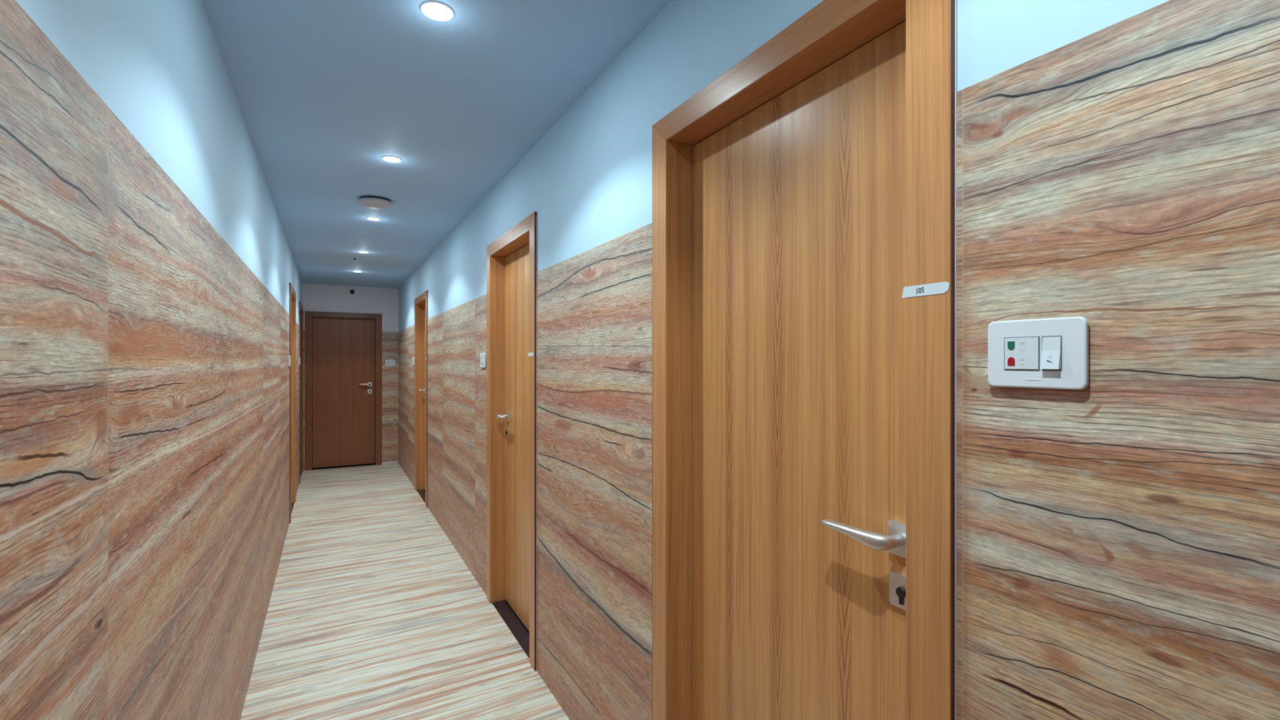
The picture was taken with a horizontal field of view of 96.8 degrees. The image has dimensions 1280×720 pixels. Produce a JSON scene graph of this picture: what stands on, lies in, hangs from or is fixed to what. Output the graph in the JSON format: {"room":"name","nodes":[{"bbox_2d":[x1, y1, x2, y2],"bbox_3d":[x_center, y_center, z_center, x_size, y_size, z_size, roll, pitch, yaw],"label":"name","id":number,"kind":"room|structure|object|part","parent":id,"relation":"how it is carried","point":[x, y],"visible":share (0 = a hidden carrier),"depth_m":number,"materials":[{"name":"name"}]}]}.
{"room":"hotel corridor","nodes":[
{"label":"hotel corridor","id":0,"kind":"room"},
{"bbox_2d":[0,0,302,719],"bbox_3d":[-1.968,0.260,2.743,0.202,2.540,10.900,0,0,-29],"label":"wall","id":1,"kind":"structure","parent":0,"point":[148,266],"depth_m":1.03,"materials":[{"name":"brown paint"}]},
{"bbox_2d":[288,355,290,366],"bbox_3d":[-3.023,0.000,4.907,0.017,0.092,0.122,0,0,-29],"label":"switch plate","id":2,"kind":"object","parent":1,"relation":"attached to","point":[289,357],"visible":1,"depth_m":4.86,"materials":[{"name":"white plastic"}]},
{"bbox_2d":[288,282,296,523],"bbox_3d":[-3.365,0.385,5.369,0.162,2.150,0.917,0,0,-29],"label":"door","id":3,"kind":"structure","parent":1,"relation":"in","point":[292,295],"depth_m":5.73,"materials":[{"name":"brown wood"}]},
{"bbox_3d":[-3.166,0.370,5.003,0.162,2.119,0.077,0,0,-29],"label":"frame post","id":4,"kind":"part","parent":3,"relation":"part of","materials":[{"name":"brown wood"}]},
{"bbox_3d":[-3.565,0.370,5.735,0.162,2.119,0.077,0,0,-29],"label":"frame post","id":5,"kind":"part","parent":3,"relation":"part of","materials":[{"name":"brown wood"}]},
{"bbox_2d":[298,301,303,484],"bbox_3d":[-4.232,0.385,6.958,0.162,2.150,0.917,0,0,-29],"label":"door frame","id":6,"kind":"structure","parent":1,"relation":"in","point":[300,307],"depth_m":7.32,"materials":[{"name":"brown wood"}]},
{"bbox_3d":[-4.431,0.370,7.324,0.162,2.119,0.077,0,0,-29],"label":"frame post","id":7,"kind":"part","parent":6,"relation":"part of","materials":[{"name":"brown wood"}]},
{"bbox_2d":[302,283,398,471],"bbox_3d":[-3.934,0.260,7.763,1.156,2.540,0.202,0,0,-29],"label":"wall","id":8,"kind":"structure","parent":0,"point":[315,297],"depth_m":7.85,"materials":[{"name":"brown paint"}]},
{"bbox_2d":[305,311,382,471],"bbox_3d":[-3.998,0.405,7.694,0.917,2.110,0.162,0,0,-29],"label":"door","id":9,"kind":"structure","parent":8,"relation":"in","point":[344,350],"depth_m":7.69,"materials":[{"name":"brown wood"}]},
{"bbox_3d":[-4.364,0.390,7.495,0.077,2.079,0.162,0,0,-29],"label":"frame post","id":10,"kind":"part","parent":9,"relation":"part of","materials":[{"name":"brown wood"}]},
{"bbox_3d":[-3.633,0.390,7.893,0.077,2.079,0.162,0,0,-29],"label":"frame post","id":11,"kind":"part","parent":9,"relation":"part of","materials":[{"name":"brown wood"}]},
{"bbox_2d":[349,288,355,294],"bbox_3d":[-3.873,-0.932,7.653,0.068,0.068,0.054,0,0,-29],"label":"security camera","id":12,"kind":"object","parent":8,"relation":"attached to","point":[352,291],"visible":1,"depth_m":7.64,"materials":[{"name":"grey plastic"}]},
{"bbox_2d":[385,359,395,366],"bbox_3d":[-3.464,0.025,7.894,0.122,0.092,0.017,0,0,-29],"label":"switch plate","id":13,"kind":"object","parent":8,"relation":"attached to","point":[388,362],"visible":1,"depth_m":7.89,"materials":[{"name":"white plastic"}]},
{"bbox_2d":[382,460,398,464],"bbox_3d":[-3.470,1.413,7.897,0.208,0.035,0.006,0,0,-29],"label":"baseboard","id":14,"kind":"structure","parent":8,"relation":"attached to","point":[387,462],"depth_m":7.89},
{"bbox_2d":[240,463,568,719],"bbox_3d":[-1.373,1.480,3.067,1.156,0.100,10.500,0,0,-29],"label":"floor","id":15,"kind":"structure","parent":0,"point":[374,612],"depth_m":3.10,"materials":[{"name":"brown wood"}]},
{"bbox_2d":[201,0,671,288],"bbox_3d":[-1.373,-1.070,3.067,1.556,0.120,10.900,0,0,-29],"label":"ceiling","id":16,"kind":"structure","parent":0,"point":[324,91],"depth_m":2.19,"materials":[{"name":"paint"}]},
{"bbox_2d":[357,250,368,253],"bbox_3d":[-2.561,-1.008,5.267,0.096,0.006,0.096,0,0,-29],"label":"recessed light","id":17,"kind":"object","parent":16,"relation":"in","point":[359,251],"visible":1,"depth_m":5.25,"materials":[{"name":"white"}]},
{"bbox_2d":[366,217,381,221],"bbox_3d":[-1.891,-1.008,4.037,0.096,0.006,0.096,0,0,-29],"label":"recessed light","id":18,"kind":"object","parent":16,"relation":"in","point":[375,219],"visible":1,"depth_m":4.04,"materials":[{"name":"white glass"}]},
{"bbox_2d":[357,195,392,208],"bbox_3d":[-1.657,-0.987,3.562,0.200,0.046,0.200,0,0,-29],"label":"ceiling fitting","id":19,"kind":"object","parent":16,"relation":"attached to","point":[371,202],"visible":1,"depth_m":3.51,"materials":[{"name":"grey plastic"}]},
{"bbox_2d":[381,155,402,163],"bbox_3d":[-1.240,-1.008,2.843,0.096,0.006,0.096,0,0,-29],"label":"recessed light","id":20,"kind":"object","parent":16,"relation":"in","point":[393,159],"visible":1,"depth_m":2.84,"materials":[{"name":"white glass"}]},
{"bbox_2d":[419,0,454,22],"bbox_3d":[-0.584,-1.008,1.640,0.096,0.006,0.096,0,0,-29],"label":"recessed light","id":21,"kind":"object","parent":16,"relation":"in","point":[437,11],"visible":1,"depth_m":1.64,"materials":[{"name":"white glass"}]},
{"bbox_2d":[398,0,1279,719],"bbox_3d":[-0.779,0.260,3.391,0.202,2.540,10.900,0,0,-29],"label":"wall","id":22,"kind":"structure","parent":0,"point":[1118,161],"depth_m":0.76,"materials":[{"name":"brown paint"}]},
{"bbox_2d":[412,356,414,364],"bbox_3d":[-2.572,0.000,6.451,0.017,0.092,0.122,0,0,-29],"label":"switch plate","id":23,"kind":"object","parent":22,"relation":"attached to","point":[413,357],"visible":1,"depth_m":6.42,"materials":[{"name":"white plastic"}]},
{"bbox_2d":[414,290,427,507],"bbox_3d":[-2.229,0.385,5.989,0.162,2.150,0.917,0,0,-29],"label":"door","id":24,"kind":"structure","parent":22,"relation":"in","point":[421,301],"depth_m":6.30,"materials":[{"name":"brown wood"}]},
{"bbox_3d":[-2.429,0.370,6.354,0.162,2.119,0.077,0,0,-29],"label":"frame post","id":25,"kind":"part","parent":24,"relation":"part of","materials":[{"name":"brown wood"}]},
{"bbox_3d":[-2.030,0.370,5.623,0.162,2.119,0.077,0,0,-29],"label":"frame post","id":26,"kind":"part","parent":24,"relation":"part of","materials":[{"name":"brown wood"}]},
{"bbox_2d":[480,352,485,367],"bbox_3d":[-0.976,-0.005,3.524,0.017,0.092,0.122,0,0,-29],"label":"switch plate","id":27,"kind":"object","parent":22,"relation":"attached to","point":[482,355],"visible":1,"depth_m":3.50,"materials":[{"name":"white plastic"}]},
{"bbox_2d":[486,211,537,671],"bbox_3d":[-0.633,0.385,3.061,0.162,2.150,0.917,0,0,-29],"label":"door","id":28,"kind":"structure","parent":22,"relation":"in","point":[511,258],"depth_m":3.23,"materials":[{"name":"brown wood"}]},
{"bbox_3d":[-0.833,0.370,3.427,0.162,2.119,0.077,0,0,-29],"label":"frame post","id":29,"kind":"part","parent":28,"relation":"part of","materials":[{"name":"brown wood"}]},
{"bbox_3d":[-0.778,0.324,3.264,0.066,0.029,0.148,0,0,-29],"label":"handle","id":30,"kind":"part","parent":28,"relation":"part of","materials":[{"name":"metal"}]},
{"bbox_3d":[-0.779,0.419,3.335,0.006,0.060,0.052,0,0,-29],"label":"lock plate","id":31,"kind":"part","parent":28,"relation":"part of","materials":[{"name":"metal"}]},
{"bbox_3d":[-0.434,0.370,2.696,0.162,2.119,0.077,0,0,-29],"label":"frame post","id":32,"kind":"part","parent":28,"relation":"part of","materials":[{"name":"brown wood"}]},
{"bbox_2d":[652,0,956,719],"bbox_3d":[0.325,0.385,1.303,0.162,2.150,0.917,0,0,-29],"label":"door","id":33,"kind":"structure","parent":22,"relation":"in","point":[804,407],"depth_m":1.23,"materials":[{"name":"brown wood"}]},
{"bbox_3d":[0.126,0.370,1.668,0.162,2.119,0.077,0,0,-29],"label":"frame post","id":34,"kind":"part","parent":33,"relation":"part of","materials":[{"name":"brown wood"}]},
{"bbox_3d":[0.417,0.324,1.071,0.066,0.029,0.148,0,0,-29],"label":"handle","id":35,"kind":"part","parent":33,"relation":"part of","materials":[{"name":"metal"}]},
{"bbox_3d":[0.477,0.419,1.032,0.006,0.060,0.052,0,0,-29],"label":"lock plate","id":36,"kind":"part","parent":33,"relation":"part of","materials":[{"name":"metal"}]},
{"bbox_2d":[902,281,949,297],"bbox_3d":[0.451,-0.113,0.901,0.001,0.018,0.082,0,0,-29],"label":"number plate","id":37,"kind":"object","parent":33,"relation":"attached to","point":[938,287],"visible":1,"depth_m":0.90,"materials":[{"name":"white plastic"}]},
{"bbox_3d":[0.525,0.370,0.937,0.162,2.119,0.077,0,0,-29],"label":"frame post","id":38,"kind":"part","parent":33,"relation":"part of","materials":[{"name":"brown wood"}]},
{"bbox_2d":[987,316,1088,389],"bbox_3d":[0.529,-0.010,0.763,0.017,0.092,0.122,0,0,-29],"label":"switch plate","id":39,"kind":"object","parent":22,"relation":"attached to","point":[1053,353],"visible":1,"depth_m":0.75,"materials":[{"name":"white plastic"}]},
{"bbox_2d":[1040,336,1061,368],"bbox_3d":[0.536,-0.011,0.741,0.009,0.042,0.021,0,0,-29],"label":"rocker switch","id":40,"kind":"object","parent":39,"relation":"attached to","point":[1050,346],"depth_m":0.74,"materials":[{"name":"white plastic"}]}
]}

